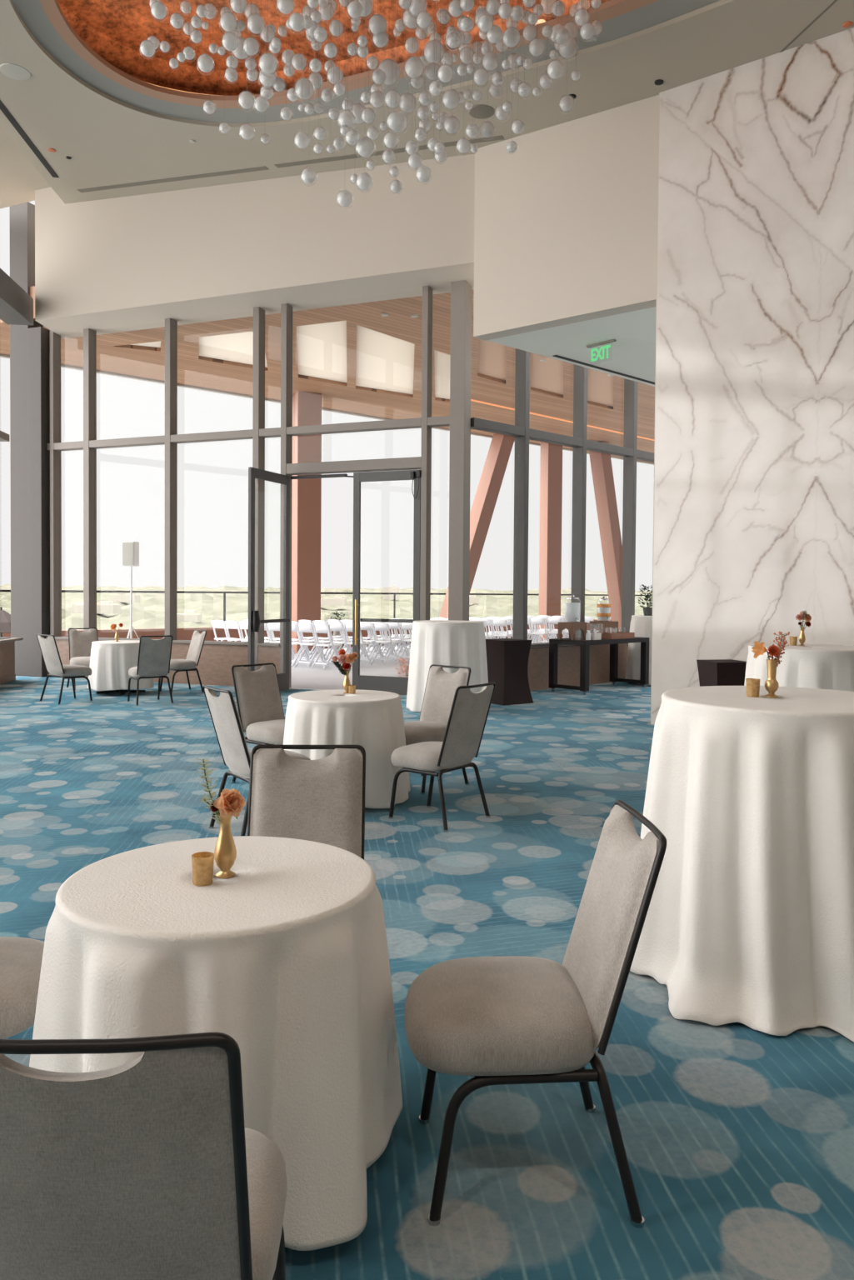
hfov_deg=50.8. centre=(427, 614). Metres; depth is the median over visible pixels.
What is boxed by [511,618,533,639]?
folding chair
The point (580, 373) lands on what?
column
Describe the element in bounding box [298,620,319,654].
folding chair
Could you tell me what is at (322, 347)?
skylight
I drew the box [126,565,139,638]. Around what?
speaker stand
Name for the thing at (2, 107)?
ceiling vent
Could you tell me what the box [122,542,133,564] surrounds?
grille
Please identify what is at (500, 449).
brace
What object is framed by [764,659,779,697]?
bud vase
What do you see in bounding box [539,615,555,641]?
folding chair
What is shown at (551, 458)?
column
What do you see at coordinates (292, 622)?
folding chair
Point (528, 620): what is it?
folding chair
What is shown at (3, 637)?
trim
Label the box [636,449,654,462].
beam
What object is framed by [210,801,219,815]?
chrysanthemum
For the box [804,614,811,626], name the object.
rose
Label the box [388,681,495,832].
banquet chair
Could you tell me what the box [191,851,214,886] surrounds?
votive holder
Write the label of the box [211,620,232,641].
folding chair
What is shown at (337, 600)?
building
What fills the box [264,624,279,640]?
folding chair
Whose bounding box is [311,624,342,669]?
folding chair
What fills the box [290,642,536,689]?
floor
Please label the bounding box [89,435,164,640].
window
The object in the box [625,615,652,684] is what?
tablecloth
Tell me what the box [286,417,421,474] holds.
door frame
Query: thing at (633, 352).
ceiling
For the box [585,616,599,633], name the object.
folding chair
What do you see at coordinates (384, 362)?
ceiling light panel
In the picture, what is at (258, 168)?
ceiling vent
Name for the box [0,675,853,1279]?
floor
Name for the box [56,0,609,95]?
ceiling
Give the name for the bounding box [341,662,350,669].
chrysanthemum
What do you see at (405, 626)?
folding chair
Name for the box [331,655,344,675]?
rose
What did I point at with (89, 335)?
trim
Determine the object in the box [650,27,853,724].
wall
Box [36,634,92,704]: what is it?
banquet chair
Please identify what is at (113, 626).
rose
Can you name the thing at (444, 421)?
beam
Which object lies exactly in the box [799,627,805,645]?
bud vase
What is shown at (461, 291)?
post
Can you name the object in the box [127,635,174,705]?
banquet chair
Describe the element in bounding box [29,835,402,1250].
tablecloth
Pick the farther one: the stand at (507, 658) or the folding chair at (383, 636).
the folding chair at (383, 636)
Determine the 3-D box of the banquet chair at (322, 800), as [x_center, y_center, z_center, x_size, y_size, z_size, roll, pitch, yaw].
[-0.445,0.965,3.150,0.504,0.923,0.635,0,1,-2]
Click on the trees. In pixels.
(149, 612)
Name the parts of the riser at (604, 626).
leg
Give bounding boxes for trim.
[0,268,33,324]
[0,353,654,464]
[0,636,18,639]
[9,0,734,127]
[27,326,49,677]
[49,329,61,636]
[83,328,96,631]
[165,318,177,677]
[252,306,264,670]
[280,303,292,688]
[420,285,432,620]
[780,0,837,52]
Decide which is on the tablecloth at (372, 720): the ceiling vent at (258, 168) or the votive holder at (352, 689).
the votive holder at (352, 689)
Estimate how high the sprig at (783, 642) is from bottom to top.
0.176 m
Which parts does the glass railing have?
post, rail, post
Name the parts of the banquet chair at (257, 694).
leg, leg, frame, backrest, seat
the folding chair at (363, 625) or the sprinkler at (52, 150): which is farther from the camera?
the folding chair at (363, 625)
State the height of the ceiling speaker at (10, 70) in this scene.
0.019 m
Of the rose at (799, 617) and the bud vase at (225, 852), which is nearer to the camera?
the bud vase at (225, 852)
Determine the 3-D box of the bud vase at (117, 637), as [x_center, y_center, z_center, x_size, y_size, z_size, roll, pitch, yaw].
[-4.553,0.311,13.212,0.061,0.170,0.061,0,1,0]
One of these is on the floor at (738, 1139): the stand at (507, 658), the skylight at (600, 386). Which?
the stand at (507, 658)
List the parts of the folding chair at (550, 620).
backrest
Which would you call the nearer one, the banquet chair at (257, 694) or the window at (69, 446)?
the banquet chair at (257, 694)
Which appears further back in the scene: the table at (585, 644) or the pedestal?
the pedestal
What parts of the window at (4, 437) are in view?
sill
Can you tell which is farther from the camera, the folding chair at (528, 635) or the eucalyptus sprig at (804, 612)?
the folding chair at (528, 635)
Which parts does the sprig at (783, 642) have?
stem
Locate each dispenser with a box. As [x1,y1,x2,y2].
[565,595,580,622]
[596,596,611,621]
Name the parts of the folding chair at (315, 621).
backrest, seat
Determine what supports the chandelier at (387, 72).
hanging from the ceiling at (115, 30)
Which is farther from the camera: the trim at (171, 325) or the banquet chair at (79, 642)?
the trim at (171, 325)
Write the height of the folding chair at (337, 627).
0.885 m
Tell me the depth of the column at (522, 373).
13.83 m
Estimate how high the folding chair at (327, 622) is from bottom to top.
0.885 m
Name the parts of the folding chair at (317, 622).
backrest, seat, leg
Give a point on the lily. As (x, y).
(758, 649)
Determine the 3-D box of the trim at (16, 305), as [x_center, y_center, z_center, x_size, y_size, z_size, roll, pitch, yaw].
[-6.098,-4.858,7.223,0.430,0.440,15.600,0,1,-5]
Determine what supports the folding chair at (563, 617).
on the floor at (302, 677)
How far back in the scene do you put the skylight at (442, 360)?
19.69 m
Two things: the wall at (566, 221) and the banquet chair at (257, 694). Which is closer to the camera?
the banquet chair at (257, 694)
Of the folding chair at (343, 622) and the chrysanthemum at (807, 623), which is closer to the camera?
the chrysanthemum at (807, 623)
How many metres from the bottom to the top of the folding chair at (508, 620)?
0.885 m
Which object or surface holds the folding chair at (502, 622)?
on the floor at (302, 677)
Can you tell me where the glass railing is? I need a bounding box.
[0,590,652,630]
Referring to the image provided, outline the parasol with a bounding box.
[0,607,10,637]
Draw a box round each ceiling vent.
[0,100,58,177]
[76,165,269,192]
[274,135,504,168]
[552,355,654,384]
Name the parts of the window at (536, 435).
sill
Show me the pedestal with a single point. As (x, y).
(335, 633)
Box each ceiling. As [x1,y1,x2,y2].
[0,0,853,209]
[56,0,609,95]
[487,306,656,386]
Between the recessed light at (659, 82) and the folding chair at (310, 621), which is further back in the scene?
the folding chair at (310, 621)
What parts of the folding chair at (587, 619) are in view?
backrest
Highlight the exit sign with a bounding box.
[586,339,616,361]
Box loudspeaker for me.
[121,541,139,566]
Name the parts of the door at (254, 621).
rail, rail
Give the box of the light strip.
[470,399,654,440]
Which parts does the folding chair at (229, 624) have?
backrest, seat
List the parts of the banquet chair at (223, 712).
leg, frame, backrest, seat rail, leg, seat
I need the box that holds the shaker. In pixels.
[585,630,590,639]
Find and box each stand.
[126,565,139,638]
[485,638,533,705]
[696,659,746,686]
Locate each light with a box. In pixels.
[380,313,389,316]
[410,314,418,317]
[568,94,576,99]
[654,79,663,84]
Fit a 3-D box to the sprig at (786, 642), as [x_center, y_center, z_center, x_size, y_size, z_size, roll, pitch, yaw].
[1.426,0.177,3.637,0.067,0.135,0.036,1,2,27]
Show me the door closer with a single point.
(342, 475)
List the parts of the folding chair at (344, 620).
backrest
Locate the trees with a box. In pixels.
[0,583,652,629]
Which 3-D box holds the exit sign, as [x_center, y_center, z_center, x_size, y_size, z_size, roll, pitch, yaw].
[2.357,-3.544,12.189,0.060,0.275,0.460,-1,2,-42]
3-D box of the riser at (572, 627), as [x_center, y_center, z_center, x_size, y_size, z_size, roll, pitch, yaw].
[2.241,0.248,13.876,0.340,0.260,0.300,-1,2,-43]
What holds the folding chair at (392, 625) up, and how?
on the floor at (302, 677)
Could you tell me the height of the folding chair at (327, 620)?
0.885 m
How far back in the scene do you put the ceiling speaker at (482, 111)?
10.88 m
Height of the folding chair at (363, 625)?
0.885 m
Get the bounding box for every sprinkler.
[48,148,55,152]
[842,20,852,28]
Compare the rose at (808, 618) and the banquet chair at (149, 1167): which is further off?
the rose at (808, 618)
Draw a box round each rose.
[110,623,117,629]
[213,788,245,819]
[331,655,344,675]
[337,654,345,664]
[345,653,354,670]
[350,652,358,668]
[795,614,803,627]
[800,610,807,627]
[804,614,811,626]
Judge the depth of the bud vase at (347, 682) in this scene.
6.63 m
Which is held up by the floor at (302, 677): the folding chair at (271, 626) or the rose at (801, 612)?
the folding chair at (271, 626)
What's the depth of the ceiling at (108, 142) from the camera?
11.32 m
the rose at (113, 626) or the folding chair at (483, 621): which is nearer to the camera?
the rose at (113, 626)
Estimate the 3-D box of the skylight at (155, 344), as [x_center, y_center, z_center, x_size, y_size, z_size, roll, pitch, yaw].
[-5.420,-5.238,17.385,1.142,0.030,0.603,1,1,20]
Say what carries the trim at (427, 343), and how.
attached to the wall at (223, 252)
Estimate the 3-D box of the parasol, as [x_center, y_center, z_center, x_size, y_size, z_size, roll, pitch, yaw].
[-8.004,0.451,16.917,1.023,1.180,1.023,1,1,22]
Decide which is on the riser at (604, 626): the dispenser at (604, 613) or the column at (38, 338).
the dispenser at (604, 613)
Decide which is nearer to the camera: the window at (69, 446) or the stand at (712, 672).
the stand at (712, 672)
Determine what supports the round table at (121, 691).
on the floor at (738, 1139)
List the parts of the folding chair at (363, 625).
backrest, seat, leg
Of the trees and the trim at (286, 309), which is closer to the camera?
the trim at (286, 309)
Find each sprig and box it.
[195,758,219,812]
[200,795,223,824]
[330,660,347,674]
[767,631,789,661]
[775,641,789,666]
[800,610,807,627]
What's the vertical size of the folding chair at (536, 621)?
0.885 m
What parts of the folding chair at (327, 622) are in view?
backrest, seat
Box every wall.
[35,154,474,339]
[46,639,279,686]
[473,95,659,340]
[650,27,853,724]
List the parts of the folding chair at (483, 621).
backrest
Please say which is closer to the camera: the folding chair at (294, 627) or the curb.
the folding chair at (294, 627)
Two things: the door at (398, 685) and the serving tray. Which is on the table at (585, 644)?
the serving tray
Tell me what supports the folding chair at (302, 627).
on the floor at (302, 677)
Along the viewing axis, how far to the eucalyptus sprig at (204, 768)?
2.35 m
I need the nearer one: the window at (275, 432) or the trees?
the window at (275, 432)
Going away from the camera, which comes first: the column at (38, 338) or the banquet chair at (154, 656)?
the banquet chair at (154, 656)
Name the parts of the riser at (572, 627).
leg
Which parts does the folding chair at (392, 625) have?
backrest, seat, leg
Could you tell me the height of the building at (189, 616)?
10.000 m
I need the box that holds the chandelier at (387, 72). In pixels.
[140,0,604,206]
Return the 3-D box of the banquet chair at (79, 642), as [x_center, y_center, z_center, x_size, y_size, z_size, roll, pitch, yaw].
[-5.238,0.677,13.828,0.504,0.923,0.635,0,2,-30]
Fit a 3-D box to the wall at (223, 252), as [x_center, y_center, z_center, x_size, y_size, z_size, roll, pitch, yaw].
[-2.702,-5.966,13.861,8.280,2.367,1.020,1,1,21]
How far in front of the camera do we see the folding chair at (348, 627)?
18.48 m
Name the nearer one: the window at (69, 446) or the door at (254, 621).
the door at (254, 621)
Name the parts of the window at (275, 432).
sill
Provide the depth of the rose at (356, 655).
6.62 m
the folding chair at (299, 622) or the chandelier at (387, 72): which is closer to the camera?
the chandelier at (387, 72)
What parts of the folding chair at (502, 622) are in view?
backrest, seat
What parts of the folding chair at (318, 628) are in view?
leg, backrest, seat, leg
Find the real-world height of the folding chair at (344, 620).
0.885 m
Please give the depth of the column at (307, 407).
21.25 m
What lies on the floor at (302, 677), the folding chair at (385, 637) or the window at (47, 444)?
the folding chair at (385, 637)
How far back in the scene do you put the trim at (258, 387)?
14.10 m
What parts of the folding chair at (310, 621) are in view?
seat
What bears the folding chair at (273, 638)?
on the floor at (302, 677)
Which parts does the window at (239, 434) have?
sill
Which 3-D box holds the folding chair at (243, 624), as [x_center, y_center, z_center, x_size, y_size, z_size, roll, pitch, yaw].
[-3.787,0.580,19.376,0.432,0.885,0.496,2,2,40]
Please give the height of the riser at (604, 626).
0.260 m
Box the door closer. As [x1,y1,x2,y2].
[290,473,353,479]
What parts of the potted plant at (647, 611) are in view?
pot, stem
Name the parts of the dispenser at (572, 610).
lid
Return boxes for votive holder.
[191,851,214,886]
[348,685,355,694]
[745,678,760,697]
[790,636,797,645]
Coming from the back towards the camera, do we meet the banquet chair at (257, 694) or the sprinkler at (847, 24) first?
the sprinkler at (847, 24)
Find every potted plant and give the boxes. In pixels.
[325,611,349,621]
[637,584,652,615]
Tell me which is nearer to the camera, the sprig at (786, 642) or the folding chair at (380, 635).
the sprig at (786, 642)
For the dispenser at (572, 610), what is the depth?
13.77 m
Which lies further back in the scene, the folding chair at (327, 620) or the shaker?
the folding chair at (327, 620)
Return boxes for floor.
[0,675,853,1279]
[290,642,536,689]
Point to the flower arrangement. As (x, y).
(405, 666)
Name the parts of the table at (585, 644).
leg, rail, leg, leg, rail, leg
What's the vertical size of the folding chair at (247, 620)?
0.885 m
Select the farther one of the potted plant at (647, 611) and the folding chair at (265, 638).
the folding chair at (265, 638)
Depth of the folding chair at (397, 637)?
21.12 m
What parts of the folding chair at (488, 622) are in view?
backrest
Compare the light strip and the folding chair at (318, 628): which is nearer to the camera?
the folding chair at (318, 628)
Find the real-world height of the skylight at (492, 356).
0.030 m
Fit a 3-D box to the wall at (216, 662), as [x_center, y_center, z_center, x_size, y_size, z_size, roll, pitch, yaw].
[-4.409,0.785,14.935,4.645,0.660,0.243,1,1,21]
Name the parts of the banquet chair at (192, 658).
leg, seat, leg, leg, backrest, leg, frame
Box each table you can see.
[96,689,144,694]
[548,636,649,694]
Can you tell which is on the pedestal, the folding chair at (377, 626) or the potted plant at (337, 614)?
the potted plant at (337, 614)
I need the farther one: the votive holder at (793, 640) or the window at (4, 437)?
the window at (4, 437)
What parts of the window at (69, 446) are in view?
sill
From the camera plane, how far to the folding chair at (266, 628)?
18.86 m
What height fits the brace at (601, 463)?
6.302 m
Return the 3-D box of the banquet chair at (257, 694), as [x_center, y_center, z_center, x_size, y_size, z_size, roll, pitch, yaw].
[-1.185,0.867,7.077,0.635,0.923,0.504,2,2,42]
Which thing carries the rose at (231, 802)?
in the bud vase at (225, 852)
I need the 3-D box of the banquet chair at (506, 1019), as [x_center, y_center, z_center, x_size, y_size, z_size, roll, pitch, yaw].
[0.258,0.989,2.358,0.635,0.923,0.504,0,1,-4]
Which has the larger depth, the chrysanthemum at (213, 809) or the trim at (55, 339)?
the trim at (55, 339)
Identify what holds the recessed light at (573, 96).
in the ceiling at (108, 142)
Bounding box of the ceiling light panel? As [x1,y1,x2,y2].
[355,325,414,394]
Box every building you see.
[72,601,121,614]
[109,592,139,602]
[177,610,202,622]
[320,595,346,605]
[383,585,399,599]
[469,595,479,604]
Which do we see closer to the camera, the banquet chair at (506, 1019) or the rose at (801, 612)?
the banquet chair at (506, 1019)
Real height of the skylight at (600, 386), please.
0.030 m
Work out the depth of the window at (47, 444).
15.58 m
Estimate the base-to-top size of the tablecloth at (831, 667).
1.086 m
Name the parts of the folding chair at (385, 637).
seat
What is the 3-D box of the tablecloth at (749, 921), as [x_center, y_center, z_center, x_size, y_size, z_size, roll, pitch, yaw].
[1.458,0.876,3.654,1.362,1.086,1.375,0,1,0]
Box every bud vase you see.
[115,630,119,641]
[214,813,236,878]
[342,670,350,693]
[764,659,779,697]
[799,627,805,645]
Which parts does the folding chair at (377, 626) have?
leg, backrest, seat, leg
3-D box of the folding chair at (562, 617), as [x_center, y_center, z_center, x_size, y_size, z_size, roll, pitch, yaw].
[3.731,0.494,25.403,0.432,0.885,0.496,2,2,39]
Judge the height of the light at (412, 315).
0.020 m
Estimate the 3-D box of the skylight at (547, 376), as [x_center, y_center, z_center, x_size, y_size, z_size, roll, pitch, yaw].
[2.551,-5.224,19.322,0.743,0.030,4.684,1,1,9]
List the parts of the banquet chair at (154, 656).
leg, leg, seat, seat rail, frame, backrest, leg, leg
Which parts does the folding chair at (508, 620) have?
backrest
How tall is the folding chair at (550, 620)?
0.885 m
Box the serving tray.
[597,631,634,639]
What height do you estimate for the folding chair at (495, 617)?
0.885 m
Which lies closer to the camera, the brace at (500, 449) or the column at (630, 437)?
the column at (630, 437)
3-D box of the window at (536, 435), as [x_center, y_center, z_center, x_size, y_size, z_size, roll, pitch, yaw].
[2.003,-2.164,14.339,1.340,5.320,0.230,-1,2,-43]
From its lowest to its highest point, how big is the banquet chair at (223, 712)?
0.923 m
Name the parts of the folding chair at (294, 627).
backrest, leg, seat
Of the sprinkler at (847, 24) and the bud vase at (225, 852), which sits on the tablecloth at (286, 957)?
the bud vase at (225, 852)
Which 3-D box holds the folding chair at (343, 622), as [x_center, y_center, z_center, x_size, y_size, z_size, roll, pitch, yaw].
[-1.609,0.587,19.786,0.432,0.885,0.496,2,2,39]
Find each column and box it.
[9,201,43,676]
[291,391,321,655]
[512,348,529,639]
[538,441,562,642]
[570,364,587,645]
[621,378,637,632]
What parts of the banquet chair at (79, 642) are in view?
seat, backrest, frame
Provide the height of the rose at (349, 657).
0.199 m
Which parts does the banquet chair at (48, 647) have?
leg, backrest, frame, leg, leg, seat, leg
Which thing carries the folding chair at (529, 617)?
on the floor at (302, 677)
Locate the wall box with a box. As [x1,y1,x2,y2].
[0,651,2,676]
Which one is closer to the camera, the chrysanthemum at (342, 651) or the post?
the chrysanthemum at (342, 651)
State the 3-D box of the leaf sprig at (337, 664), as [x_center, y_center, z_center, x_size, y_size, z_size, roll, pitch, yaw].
[-0.646,0.408,6.623,0.145,0.145,0.077,0,2,-31]
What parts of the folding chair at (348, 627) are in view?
backrest, seat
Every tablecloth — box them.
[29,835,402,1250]
[87,640,153,690]
[283,689,410,808]
[405,620,488,712]
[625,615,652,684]
[630,685,853,1042]
[744,643,853,691]
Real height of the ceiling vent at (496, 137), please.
0.201 m
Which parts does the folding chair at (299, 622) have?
backrest, seat, leg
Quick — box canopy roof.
[0,285,654,462]
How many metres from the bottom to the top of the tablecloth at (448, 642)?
1.133 m
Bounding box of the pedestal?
[332,630,342,651]
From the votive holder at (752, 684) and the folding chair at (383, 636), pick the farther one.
the folding chair at (383, 636)
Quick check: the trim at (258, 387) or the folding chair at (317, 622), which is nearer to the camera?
the trim at (258, 387)
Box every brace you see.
[439,433,514,618]
[589,441,622,632]
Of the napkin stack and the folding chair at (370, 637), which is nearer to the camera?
the napkin stack
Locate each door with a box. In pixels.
[247,466,289,690]
[352,469,420,694]
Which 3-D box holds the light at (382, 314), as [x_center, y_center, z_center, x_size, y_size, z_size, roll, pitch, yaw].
[-0.712,-5.056,15.185,0.140,0.020,0.138,0,1,0]
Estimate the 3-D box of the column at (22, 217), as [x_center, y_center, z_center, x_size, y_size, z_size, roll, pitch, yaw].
[-7.040,-3.027,15.836,0.410,8.200,0.350,1,1,21]
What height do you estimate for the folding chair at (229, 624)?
0.885 m
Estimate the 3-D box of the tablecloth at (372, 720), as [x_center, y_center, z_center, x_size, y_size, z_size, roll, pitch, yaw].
[-0.600,0.954,6.518,0.956,0.740,0.957,0,1,0]
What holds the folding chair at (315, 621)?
on the floor at (302, 677)
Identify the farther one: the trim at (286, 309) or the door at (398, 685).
the trim at (286, 309)
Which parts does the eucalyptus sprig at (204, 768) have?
stem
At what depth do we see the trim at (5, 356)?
21.22 m
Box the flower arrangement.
[395,657,409,677]
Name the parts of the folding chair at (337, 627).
backrest, seat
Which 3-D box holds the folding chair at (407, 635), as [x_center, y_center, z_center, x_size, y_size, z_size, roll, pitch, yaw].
[-0.314,0.543,22.056,0.432,0.885,0.496,2,2,39]
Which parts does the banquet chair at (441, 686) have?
leg, seat, backrest, frame, leg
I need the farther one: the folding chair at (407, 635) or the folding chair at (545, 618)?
the folding chair at (545, 618)
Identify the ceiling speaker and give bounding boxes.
[0,63,30,79]
[469,104,494,119]
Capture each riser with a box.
[557,621,586,639]
[589,620,618,633]
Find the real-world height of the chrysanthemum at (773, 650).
0.122 m
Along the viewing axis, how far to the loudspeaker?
17.23 m
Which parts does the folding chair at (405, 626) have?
leg, backrest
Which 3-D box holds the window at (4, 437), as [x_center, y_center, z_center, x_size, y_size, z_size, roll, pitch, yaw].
[-6.743,-3.320,13.907,0.374,7.520,1.650,0,1,-5]
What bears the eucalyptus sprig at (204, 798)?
in the bud vase at (225, 852)
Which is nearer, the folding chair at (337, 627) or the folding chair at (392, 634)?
the folding chair at (337, 627)
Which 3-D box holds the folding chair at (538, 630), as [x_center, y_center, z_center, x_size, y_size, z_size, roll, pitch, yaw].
[3.374,0.484,25.712,0.432,0.885,0.496,2,2,40]
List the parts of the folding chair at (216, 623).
backrest, seat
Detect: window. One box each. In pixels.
[0,430,23,643]
[45,443,49,638]
[53,440,83,639]
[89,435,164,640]
[170,429,252,644]
[256,427,280,646]
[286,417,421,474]
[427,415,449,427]
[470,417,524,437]
[529,428,583,647]
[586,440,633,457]
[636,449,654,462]
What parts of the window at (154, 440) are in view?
sill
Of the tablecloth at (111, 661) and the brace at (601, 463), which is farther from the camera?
the brace at (601, 463)
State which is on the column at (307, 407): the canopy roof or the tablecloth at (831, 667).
the canopy roof
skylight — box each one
[129,340,160,347]
[198,331,267,367]
[296,320,346,382]
[434,350,450,399]
[477,339,505,380]
[530,352,563,394]
[587,368,613,406]
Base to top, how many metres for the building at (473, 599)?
13.000 m
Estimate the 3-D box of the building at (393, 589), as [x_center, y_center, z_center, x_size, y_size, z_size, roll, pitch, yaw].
[-59.725,-36.856,1499.558,26.000,23.000,15.600,0,1,0]
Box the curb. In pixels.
[2,619,613,648]
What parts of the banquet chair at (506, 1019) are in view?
leg, seat, leg, leg, backrest, leg, frame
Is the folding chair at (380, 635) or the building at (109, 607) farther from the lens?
the building at (109, 607)
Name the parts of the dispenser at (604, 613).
lid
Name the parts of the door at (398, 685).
handle, rail, rail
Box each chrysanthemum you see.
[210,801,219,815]
[338,649,345,654]
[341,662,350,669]
[766,645,779,659]
[804,621,810,629]
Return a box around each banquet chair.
[0,936,44,1039]
[0,1031,287,1279]
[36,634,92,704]
[66,627,98,690]
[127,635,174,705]
[160,630,206,694]
[202,685,310,835]
[230,662,285,783]
[246,744,365,859]
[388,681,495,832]
[404,664,470,794]
[404,800,666,1228]
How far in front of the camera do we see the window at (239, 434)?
14.38 m
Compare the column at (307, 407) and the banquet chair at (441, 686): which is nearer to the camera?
the banquet chair at (441, 686)
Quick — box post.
[448,280,472,620]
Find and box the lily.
[750,640,769,659]
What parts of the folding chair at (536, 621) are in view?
backrest, seat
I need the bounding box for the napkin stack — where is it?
[590,633,601,639]
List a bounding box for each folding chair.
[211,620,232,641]
[225,620,246,641]
[238,620,248,641]
[242,619,267,639]
[264,623,275,642]
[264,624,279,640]
[266,622,294,664]
[271,622,295,655]
[291,620,309,658]
[291,623,309,666]
[295,623,324,668]
[296,621,324,662]
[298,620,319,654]
[311,620,335,658]
[311,621,339,663]
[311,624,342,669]
[325,619,349,655]
[326,620,351,659]
[328,622,352,660]
[340,619,364,657]
[341,621,367,657]
[344,623,372,665]
[360,621,379,659]
[360,621,384,663]
[365,621,388,654]
[369,621,394,659]
[371,622,399,664]
[381,629,404,655]
[384,622,409,661]
[390,618,411,652]
[395,622,411,658]
[400,622,413,658]
[405,630,411,650]
[470,620,493,639]
[476,618,498,639]
[483,617,502,639]
[487,616,504,639]
[491,619,512,638]
[495,618,512,638]
[500,616,513,638]
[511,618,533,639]
[527,615,540,642]
[527,616,538,643]
[527,618,534,643]
[530,617,550,643]
[532,616,550,643]
[536,615,554,643]
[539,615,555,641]
[547,617,567,639]
[550,616,567,638]
[551,615,567,638]
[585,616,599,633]
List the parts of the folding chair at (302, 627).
leg, backrest, seat, leg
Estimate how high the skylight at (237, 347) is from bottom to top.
0.030 m
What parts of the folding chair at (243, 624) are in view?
backrest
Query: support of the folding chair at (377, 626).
on the floor at (302, 677)
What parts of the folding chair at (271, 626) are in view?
backrest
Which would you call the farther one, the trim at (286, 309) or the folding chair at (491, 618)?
the folding chair at (491, 618)
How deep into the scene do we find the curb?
21.97 m
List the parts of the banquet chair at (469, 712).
leg, seat, seat rail, leg, leg, frame, backrest, leg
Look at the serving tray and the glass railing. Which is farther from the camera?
the glass railing
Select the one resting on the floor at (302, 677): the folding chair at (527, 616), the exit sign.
the folding chair at (527, 616)
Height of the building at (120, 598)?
13.000 m
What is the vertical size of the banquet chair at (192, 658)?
0.923 m
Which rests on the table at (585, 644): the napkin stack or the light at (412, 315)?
the napkin stack
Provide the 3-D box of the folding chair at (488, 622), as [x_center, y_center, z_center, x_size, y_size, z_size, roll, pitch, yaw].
[1.517,0.540,22.769,0.432,0.885,0.496,2,2,39]

